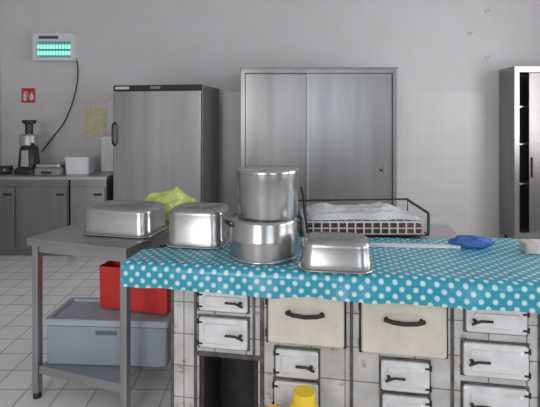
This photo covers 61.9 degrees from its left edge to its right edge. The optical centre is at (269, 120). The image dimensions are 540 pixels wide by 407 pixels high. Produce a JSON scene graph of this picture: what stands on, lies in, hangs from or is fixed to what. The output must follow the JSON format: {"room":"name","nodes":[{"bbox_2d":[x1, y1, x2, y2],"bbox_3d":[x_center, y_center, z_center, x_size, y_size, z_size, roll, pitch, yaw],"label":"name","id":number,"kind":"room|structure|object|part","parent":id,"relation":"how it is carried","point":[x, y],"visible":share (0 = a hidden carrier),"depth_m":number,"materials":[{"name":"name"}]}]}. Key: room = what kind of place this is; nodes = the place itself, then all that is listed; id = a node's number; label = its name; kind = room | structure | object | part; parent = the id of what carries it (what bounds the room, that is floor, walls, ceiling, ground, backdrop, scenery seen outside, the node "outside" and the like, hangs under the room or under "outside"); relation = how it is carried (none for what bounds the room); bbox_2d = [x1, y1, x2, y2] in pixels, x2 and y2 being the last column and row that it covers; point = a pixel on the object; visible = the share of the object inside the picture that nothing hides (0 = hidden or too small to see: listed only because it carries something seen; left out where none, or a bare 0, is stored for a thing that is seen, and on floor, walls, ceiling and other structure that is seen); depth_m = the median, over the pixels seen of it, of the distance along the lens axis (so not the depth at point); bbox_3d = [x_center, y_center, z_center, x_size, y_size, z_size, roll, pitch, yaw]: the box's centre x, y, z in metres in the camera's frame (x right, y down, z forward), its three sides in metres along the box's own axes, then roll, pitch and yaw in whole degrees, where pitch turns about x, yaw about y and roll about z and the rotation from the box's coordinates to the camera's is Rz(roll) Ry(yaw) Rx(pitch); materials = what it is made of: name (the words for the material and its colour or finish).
{"room":"commercial kitchen","nodes":[
{"label":"commercial kitchen","id":0,"kind":"room"},
{"bbox_2d":[0,0,1,165],"bbox_3d":[-3.620,-0.250,1.650,0.200,3.800,8.500,0,0,0],"label":"wall","id":1,"kind":"structure","parent":0,"point":[0,0],"depth_m":5.89,"materials":[{"name":"paint"}]},
{"bbox_2d":[0,255,170,406],"bbox_3d":[0.440,1.600,1.650,7.920,0.100,8.500,0,0,0],"label":"floor","id":2,"kind":"structure","parent":0,"point":[65,278],"depth_m":3.13,"materials":[{"name":"tile"}]},
{"bbox_2d":[0,180,69,255],"bbox_3d":[-2.900,1.113,5.494,1.200,0.875,0.772,0,0,0],"label":"base cabinet","id":3,"kind":"object","parent":2,"relation":"on","point":[28,208],"visible":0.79,"depth_m":5.12,"materials":[{"name":"metal"}]},
{"bbox_3d":[-3.200,1.095,5.129,0.576,0.690,0.018,0,0,0],"label":"door","id":4,"kind":"part","parent":3,"relation":"part of","materials":[{"name":"metal"}]},
{"bbox_3d":[-2.600,1.095,5.129,0.576,0.690,0.018,0,0,0],"label":"door","id":5,"kind":"part","parent":3,"relation":"part of","materials":[{"name":"metal"}]},
{"bbox_2d":[0,169,112,179],"bbox_3d":[-2.680,0.651,5.495,1.660,0.042,0.790,0,0,0],"label":"countertop","id":6,"kind":"structure","parent":3,"relation":"on","point":[98,174],"depth_m":5.11,"materials":[{"name":"grey metal"}]},
{"bbox_2d":[0,165,12,173],"bbox_3d":[-3.200,0.583,5.395,0.180,0.090,0.110,0,0,-4],"label":"radio","id":7,"kind":"object","parent":6,"relation":"on","point":[7,169],"visible":1,"depth_m":5.36,"materials":[{"name":"black plastic"}]},
{"bbox_2d":[14,120,39,173],"bbox_3d":[-2.900,0.308,5.420,0.260,0.640,0.260,0,0,0],"label":"juicer","id":8,"kind":"object","parent":6,"relation":"on","point":[29,156],"visible":0.94,"depth_m":5.33,"materials":[{"name":"black plastic"}]},
{"bbox_3d":[-2.900,0.443,5.320,0.090,0.190,0.010,0,0,0],"label":"silver panel","id":9,"kind":"part","parent":8,"relation":"part of","materials":[{"name":"plastic"}]},
{"bbox_2d":[34,162,65,174],"bbox_3d":[-2.605,0.568,5.378,0.300,0.120,0.285,0,0,0],"label":"kitchen scale","id":10,"kind":"object","parent":6,"relation":"on","point":[49,168],"visible":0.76,"depth_m":5.25,"materials":[{"name":"grey plastic"}]},
{"bbox_2d":[64,155,96,173],"bbox_3d":[-2.285,0.525,5.430,0.300,0.205,0.280,0,0,0],"label":"storage box","id":11,"kind":"object","parent":6,"relation":"on","point":[75,164],"visible":1,"depth_m":5.31,"materials":[{"name":"white plastic"}]},
{"bbox_3d":[-2.285,0.441,5.430,0.300,0.035,0.280,0,0,0],"label":"lid","id":12,"kind":"part","parent":11,"relation":"part of","materials":[{"name":"white plastic"}]},
{"bbox_2d":[100,136,112,171],"bbox_3d":[-2.020,0.408,5.680,0.190,0.440,0.190,0,0,0],"label":"canister","id":13,"kind":"object","parent":6,"relation":"on","point":[106,142],"visible":0.53,"depth_m":5.59,"materials":[{"name":"white plastic"}]},
{"bbox_3d":[-2.020,0.218,5.680,0.190,0.060,0.190,0,0,0],"label":"lid","id":14,"kind":"part","parent":13,"relation":"part of","materials":[{"name":"white plastic"}]},
{"bbox_2d":[70,178,112,224],"bbox_3d":[-2.075,1.113,5.494,0.410,0.875,0.772,0,0,0],"label":"base cabinet","id":15,"kind":"object","parent":2,"relation":"on","point":[83,193],"visible":0.39,"depth_m":5.12,"materials":[{"name":"metal"}]},
{"bbox_3d":[-2.075,1.095,5.129,0.386,0.690,0.018,0,0,0],"label":"door","id":16,"kind":"part","parent":15,"relation":"part of","materials":[{"name":"metal"}]},
{"bbox_2d":[27,221,168,406],"bbox_3d":[-0.910,1.100,2.772,0.655,0.900,0.800,0,0,19],"label":"work table","id":17,"kind":"object","parent":2,"relation":"on","point":[70,240],"visible":0.52,"depth_m":2.45,"materials":[{"name":"metal"}]},
{"bbox_3d":[-1.307,1.093,2.527,0.040,0.854,0.040,0,0,19],"label":"leg","id":18,"kind":"part","parent":17,"relation":"part of","materials":[{"name":"metal"}]},
{"bbox_2d":[39,361,143,392],"bbox_3d":[-0.912,1.387,2.772,0.540,0.045,0.740,0,0,19],"label":"shelf","id":19,"kind":"object","parent":17,"relation":"attached to","point":[107,377],"depth_m":2.45,"materials":[{"name":"metal"}]},
{"bbox_2d":[44,297,170,366],"bbox_3d":[-0.905,1.236,2.655,0.710,0.255,0.320,0,0,3],"label":"plastic crate","id":20,"kind":"object","parent":17,"relation":"on","point":[80,331],"visible":0.76,"depth_m":2.51,"materials":[{"name":"grey plastic"}]},
{"bbox_3d":[-0.905,1.125,2.655,0.710,0.035,0.320,0,0,3],"label":"lid","id":21,"kind":"part","parent":20,"relation":"part of","materials":[{"name":"grey plastic"}]},
{"bbox_2d":[99,260,170,314],"bbox_3d":[-0.785,0.986,2.700,0.445,0.245,0.155,0,0,14],"label":"box","id":22,"kind":"object","parent":20,"relation":"on","point":[150,300],"visible":0.5,"depth_m":2.63,"materials":[{"name":"plastic"}]},
{"bbox_2d":[83,200,167,238],"bbox_3d":[-0.850,0.568,2.660,0.432,0.160,0.302,0,0,13],"label":"pan","id":23,"kind":"object","parent":17,"relation":"on","point":[110,218],"visible":1,"depth_m":2.54,"materials":[{"name":"metal"}]},
{"bbox_3d":[-0.751,1.093,2.336,0.040,0.854,0.040,0,0,19],"label":"leg","id":24,"kind":"part","parent":17,"relation":"part of","materials":[{"name":"metal"}]},
{"bbox_2d":[144,186,195,220],"bbox_3d":[-0.696,0.539,2.982,0.403,0.218,0.215,0,0,8],"label":"plastic bag","id":25,"kind":"object","parent":17,"relation":"on","point":[175,196],"visible":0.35,"depth_m":2.92,"materials":[{"name":"yellow plastic"}]},
{"bbox_2d":[111,84,218,247],"bbox_3d":[-1.230,0.571,5.405,1.060,1.959,0.784,0,0,10],"label":"refrigerator","id":26,"kind":"object","parent":2,"relation":"on","point":[164,137],"visible":0.68,"depth_m":5.10,"materials":[{"name":"metal"}]},
{"bbox_3d":[-1.784,0.149,5.144,0.028,0.289,0.079,0,0,10],"label":"handle","id":27,"kind":"part","parent":26,"relation":"part of","materials":[{"name":"black plastic"}]},
{"bbox_3d":[-1.282,-0.379,5.113,1.052,0.061,0.053,0,0,10],"label":"control panel","id":28,"kind":"part","parent":26,"relation":"part of","materials":[{"name":"black plastic"}]},
{"bbox_2d":[240,67,397,218],"bbox_3d":[0.565,0.464,5.508,1.830,2.172,0.645,0,0,0],"label":"tall cabinet","id":29,"kind":"object","parent":2,"relation":"on","point":[337,126],"visible":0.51,"depth_m":5.22,"materials":[{"name":"grey metal"}]},
{"bbox_3d":[0.088,0.398,5.260,0.753,1.901,0.020,0,0,0],"label":"sliding door","id":30,"kind":"part","parent":29,"relation":"part of","materials":[{"name":"metal"}]},
{"bbox_3d":[0.438,0.398,5.215,0.025,1.901,0.010,0,0,0],"label":"door trim","id":31,"kind":"part","parent":29,"relation":"part of","materials":[{"name":"metal"}]},
{"bbox_3d":[0.921,0.398,5.230,0.993,1.901,0.020,0,0,0],"label":"sliding door","id":32,"kind":"part","parent":29,"relation":"part of","materials":[{"name":"metal"}]},
{"bbox_3d":[1.330,0.550,5.216,0.030,0.160,0.008,0,0,0],"label":"handle","id":33,"kind":"part","parent":29,"relation":"part of","materials":[{"name":"grey plastic"}]},
{"bbox_2d":[171,217,539,406],"bbox_3d":[0.624,1.100,2.354,2.420,0.900,1.088,0,0,9],"label":"stove","id":34,"kind":"object","parent":2,"relation":"on","point":[227,350],"visible":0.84,"depth_m":1.92,"materials":[{"name":"tile"}]},
{"bbox_3d":[-0.210,0.948,2.004,0.223,0.135,0.022,0,0,9],"label":"fire door","id":35,"kind":"part","parent":34,"relation":"part of","materials":[{"name":"white metal"}]},
{"bbox_3d":[-0.210,0.803,2.004,0.223,0.093,0.022,0,0,9],"label":"fire door","id":36,"kind":"part","parent":34,"relation":"part of","materials":[{"name":"white metal"}]},
{"bbox_3d":[-0.207,0.948,2.019,0.239,0.151,0.008,0,0,9],"label":"fire door frame","id":37,"kind":"part","parent":34,"relation":"part of","materials":[{"name":"metal"}]},
{"bbox_3d":[-0.207,0.803,2.019,0.239,0.109,0.008,0,0,9],"label":"fire door frame","id":38,"kind":"part","parent":34,"relation":"part of","materials":[{"name":"metal"}]},
{"bbox_3d":[0.113,1.198,1.951,0.191,0.125,0.022,0,0,9],"label":"fire door","id":39,"kind":"part","parent":34,"relation":"part of","materials":[{"name":"white metal"}]},
{"bbox_3d":[0.115,1.198,1.966,0.207,0.141,0.008,0,0,9],"label":"fire door frame","id":40,"kind":"part","parent":34,"relation":"part of","materials":[{"name":"metal"}]},
{"bbox_3d":[0.115,1.055,1.951,0.186,0.120,0.022,0,0,9],"label":"fire door","id":41,"kind":"part","parent":34,"relation":"part of","materials":[{"name":"white metal"}]},
{"bbox_3d":[0.118,1.055,1.966,0.202,0.136,0.008,0,0,9],"label":"fire door frame","id":42,"kind":"part","parent":34,"relation":"part of","materials":[{"name":"metal"}]},
{"bbox_3d":[0.148,0.822,1.908,0.168,0.023,0.053,0,0,9],"label":"handle","id":43,"kind":"part","parent":34,"relation":"part of","materials":[{"name":"metal"}]},
{"bbox_3d":[0.156,0.857,1.959,0.348,0.238,0.008,0,0,9],"label":"oven door frame","id":44,"kind":"part","parent":34,"relation":"part of","materials":[{"name":"metal"}]},
{"bbox_3d":[0.154,0.857,1.943,0.330,0.220,0.026,0,0,9],"label":"oven door","id":45,"kind":"part","parent":34,"relation":"part of","materials":[{"name":"beige metal"}]},
{"bbox_2d":[121,235,539,313],"bbox_3d":[0.604,0.692,2.196,2.470,0.129,0.758,0,0,9],"label":"tablecloth","id":46,"kind":"object","parent":34,"relation":"on","point":[501,276],"depth_m":1.95,"materials":[{"name":"blue fabric"}]},
{"bbox_2d":[166,202,229,248],"bbox_3d":[-0.370,0.542,2.380,0.312,0.195,0.262,0,0,9],"label":"pan","id":47,"kind":"object","parent":46,"relation":"on","point":[192,225],"visible":0.94,"depth_m":2.27,"materials":[{"name":"metal"}]},
{"bbox_2d":[224,213,302,264],"bbox_3d":[-0.030,0.547,2.165,0.338,0.185,0.338,0,0,36],"label":"cooking pot","id":48,"kind":"object","parent":46,"relation":"on","point":[252,242],"visible":0.84,"depth_m":2.02,"materials":[{"name":"metal"}]},
{"bbox_3d":[-0.201,0.481,2.129,0.035,0.027,0.092,0,0,-12],"label":"handle","id":49,"kind":"part","parent":48,"relation":"part of","materials":[{"name":"metal"}]},
{"bbox_2d":[236,165,298,220],"bbox_3d":[-0.012,0.340,2.165,0.300,0.227,0.300,0,0,0],"label":"stock pot","id":50,"kind":"object","parent":48,"relation":"on","point":[264,192],"visible":1,"depth_m":2.04,"materials":[{"name":"metal"}]},
{"bbox_3d":[-0.012,0.235,2.165,0.300,0.018,0.300,0,0,0],"label":"lid","id":51,"kind":"part","parent":50,"relation":"part of","materials":[{"name":"metal"}]},
{"bbox_2d":[300,186,308,233],"bbox_3d":[0.224,0.489,2.322,0.120,0.302,0.083,0,0,-26],"label":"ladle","id":52,"kind":"object","parent":46,"relation":"on","point":[301,187],"visible":0.54,"depth_m":2.32,"materials":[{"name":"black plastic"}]},
{"bbox_2d":[298,232,372,273],"bbox_3d":[0.290,0.574,1.995,0.322,0.132,0.217,0,0,8],"label":"pan","id":53,"kind":"object","parent":46,"relation":"on","point":[324,252],"visible":1,"depth_m":1.91,"materials":[{"name":"metal"}]},
{"bbox_3d":[0.700,0.633,2.290,0.520,0.012,0.035,0,0,4],"label":"metal strip","id":54,"kind":"part","parent":46,"relation":"part of","materials":[{"name":"silver metal"}]},
{"bbox_2d":[447,235,494,248],"bbox_3d":[1.020,0.611,2.292,0.226,0.057,0.095,0,0,10],"label":"cloth","id":55,"kind":"object","parent":46,"relation":"on","point":[465,241],"visible":0.99,"depth_m":2.26,"materials":[{"name":"blue fabric"}]},
{"bbox_2d":[519,239,539,253],"bbox_3d":[1.320,0.615,2.200,0.160,0.050,0.097,0,0,8],"label":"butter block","id":56,"kind":"object","parent":46,"relation":"on","point":[529,246],"visible":1,"depth_m":2.17,"materials":[{"name":"white food"}]},
{"bbox_2d":[229,217,457,238],"bbox_3d":[0.628,0.669,2.378,2.420,0.038,1.040,0,0,9],"label":"stove","id":57,"kind":"object","parent":34,"relation":"in","point":[437,231],"depth_m":2.60,"materials":[{"name":"metal"}]},
{"bbox_2d":[297,198,429,235],"bbox_3d":[0.526,0.567,2.689,0.724,0.146,0.394,0,0,0],"label":"dish rack","id":58,"kind":"object","parent":34,"relation":"on","point":[395,227],"visible":0.53,"depth_m":2.53,"materials":[{"name":"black metal"}]},
{"bbox_2d":[300,209,423,233],"bbox_3d":[0.525,0.599,2.690,0.670,0.074,0.356,0,0,0],"label":"tray","id":59,"kind":"object","parent":58,"relation":"on","point":[395,226],"depth_m":2.53,"materials":[{"name":"white plastic"}]},
{"bbox_2d":[306,202,421,219],"bbox_3d":[0.538,0.526,2.695,0.653,0.066,0.332,0,0,0],"label":"plastic film","id":60,"kind":"object","parent":58,"relation":"on","point":[378,210],"visible":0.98,"depth_m":2.59,"materials":[{"name":"white plastic"}]},
{"bbox_3d":[0.559,0.862,1.893,0.362,0.248,0.008,0,0,9],"label":"oven door frame","id":61,"kind":"part","parent":34,"relation":"part of","materials":[{"name":"metal"}]},
{"bbox_3d":[0.556,0.862,1.877,0.344,0.230,0.026,0,0,9],"label":"oven door","id":62,"kind":"part","parent":34,"relation":"part of","materials":[{"name":"beige metal"}]},
{"bbox_3d":[0.550,0.822,1.842,0.168,0.023,0.053,0,0,9],"label":"handle","id":63,"kind":"part","parent":34,"relation":"part of","materials":[{"name":"metal"}]},
{"bbox_3d":[0.566,1.067,1.892,0.211,0.141,0.008,0,0,9],"label":"fire door frame","id":64,"kind":"part","parent":34,"relation":"part of","materials":[{"name":"metal"}]},
{"bbox_3d":[0.569,1.210,1.892,0.206,0.136,0.008,0,0,9],"label":"fire door frame","id":65,"kind":"part","parent":34,"relation":"part of","materials":[{"name":"metal"}]},
{"bbox_3d":[0.564,1.067,1.877,0.195,0.125,0.022,0,0,9],"label":"fire door","id":66,"kind":"part","parent":34,"relation":"part of","materials":[{"name":"white metal"}]},
{"bbox_3d":[0.566,1.210,1.877,0.190,0.120,0.022,0,0,9],"label":"fire door","id":67,"kind":"part","parent":34,"relation":"part of","materials":[{"name":"white metal"}]},
{"bbox_3d":[0.916,1.150,1.835,0.263,0.156,0.008,0,0,9],"label":"fire door frame","id":68,"kind":"part","parent":34,"relation":"part of","materials":[{"name":"metal"}]},
{"bbox_3d":[0.916,0.973,1.835,0.263,0.151,0.008,0,0,9],"label":"fire door frame","id":69,"kind":"part","parent":34,"relation":"part of","materials":[{"name":"metal"}]},
{"bbox_3d":[0.918,0.807,1.835,0.248,0.121,0.008,0,0,9],"label":"fire door frame","id":70,"kind":"part","parent":34,"relation":"part of","materials":[{"name":"metal"}]},
{"bbox_3d":[0.913,1.150,1.820,0.247,0.140,0.022,0,0,9],"label":"fire door","id":71,"kind":"part","parent":34,"relation":"part of","materials":[{"name":"white metal"}]},
{"bbox_3d":[0.913,0.973,1.820,0.247,0.135,0.022,0,0,9],"label":"fire door","id":72,"kind":"part","parent":34,"relation":"part of","materials":[{"name":"white metal"}]},
{"bbox_3d":[0.916,0.807,1.820,0.232,0.105,0.022,0,0,9],"label":"fire door","id":73,"kind":"part","parent":34,"relation":"part of","materials":[{"name":"white metal"}]},
{"bbox_2d":[500,66,539,238],"bbox_3d":[3.675,0.440,5.700,1.350,2.220,0.360,0,0,0],"label":"tall cabinet","id":74,"kind":"object","parent":2,"relation":"on","point":[519,85],"visible":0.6,"depth_m":5.59,"materials":[{"name":"grey metal"}]},
{"bbox_2d":[519,181,527,184],"bbox_3d":[3.675,0.790,5.745,1.226,0.020,0.190,0,0,0],"label":"shelf","id":75,"kind":"object","parent":74,"relation":"attached to","point":[520,182],"depth_m":5.68,"materials":[{"name":"metal"}]},
{"bbox_3d":[3.240,0.575,5.562,0.020,0.250,0.015,0,0,0],"label":"handle","id":76,"kind":"part","parent":74,"relation":"part of","materials":[{"name":"black plastic"}]},
{"bbox_3d":[3.490,0.385,5.580,0.560,1.966,0.020,0,0,0],"label":"sliding door","id":77,"kind":"part","parent":74,"relation":"part of","materials":[{"name":"metal"}]},
{"bbox_3d":[0.090,1.465,1.780,0.340,0.170,0.200,0,0,9],"label":"step stool","id":78,"kind":"object","parent":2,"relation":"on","visible":0},
{"bbox_2d":[289,385,318,406],"bbox_3d":[0.135,1.223,1.780,0.125,0.310,0.125,0,0,0],"label":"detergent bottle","id":79,"kind":"object","parent":78,"relation":"on","point":[303,395],"visible":1,"depth_m":1.76,"materials":[{"name":"yellow plastic"}]},
{"bbox_2d":[2,0,539,237],"bbox_3d":[0.440,-0.250,6.000,8.320,3.800,0.200,0,0,0],"label":"wall","id":80,"kind":"structure","parent":0,"point":[448,91],"depth_m":5.90,"materials":[{"name":"paint"}]},
{"bbox_2d":[21,88,34,102],"bbox_3d":[-3.165,-0.335,5.894,0.180,0.190,0.012,0,0,0],"label":"fire sign","id":81,"kind":"object","parent":80,"relation":"attached to","point":[27,94],"visible":1,"depth_m":5.89,"materials":[{"name":"red paint"}]},
{"bbox_2d":[33,32,78,151],"bbox_3d":[-2.781,-0.378,5.848,0.558,1.565,0.103,0,0,0],"label":"insect killer","id":82,"kind":"object","parent":80,"relation":"attached to","point":[47,47],"visible":1,"depth_m":5.80,"materials":[{"name":"white plastic"}]},
{"bbox_2d":[37,41,70,56],"bbox_3d":[-2.790,-0.925,5.805,0.450,0.220,0.008,0,0,0],"label":"grille","id":83,"kind":"object","parent":82,"relation":"attached to","point":[55,46],"depth_m":5.82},
{"bbox_3d":[-2.744,-0.223,5.866,0.485,1.256,0.048,0,0,0],"label":"power cord","id":84,"kind":"part","parent":82,"relation":"part of","materials":[{"name":"black plastic"}]},
{"bbox_2d":[84,108,105,135],"bbox_3d":[-2.290,0.010,5.897,0.280,0.360,0.008,0,0,0],"label":"notice sheet","id":85,"kind":"object","parent":80,"relation":"attached to","point":[94,118],"visible":1,"depth_m":5.89,"materials":[{"name":"yellow paper"}]},
{"bbox_2d":[108,102,112,130],"bbox_3d":[-2.060,-0.060,5.897,0.120,0.380,0.008,0,0,0],"label":"notice sheet","id":86,"kind":"object","parent":80,"relation":"attached to","point":[110,104],"visible":0.57,"depth_m":5.89,"materials":[{"name":"white paper"}]}
]}

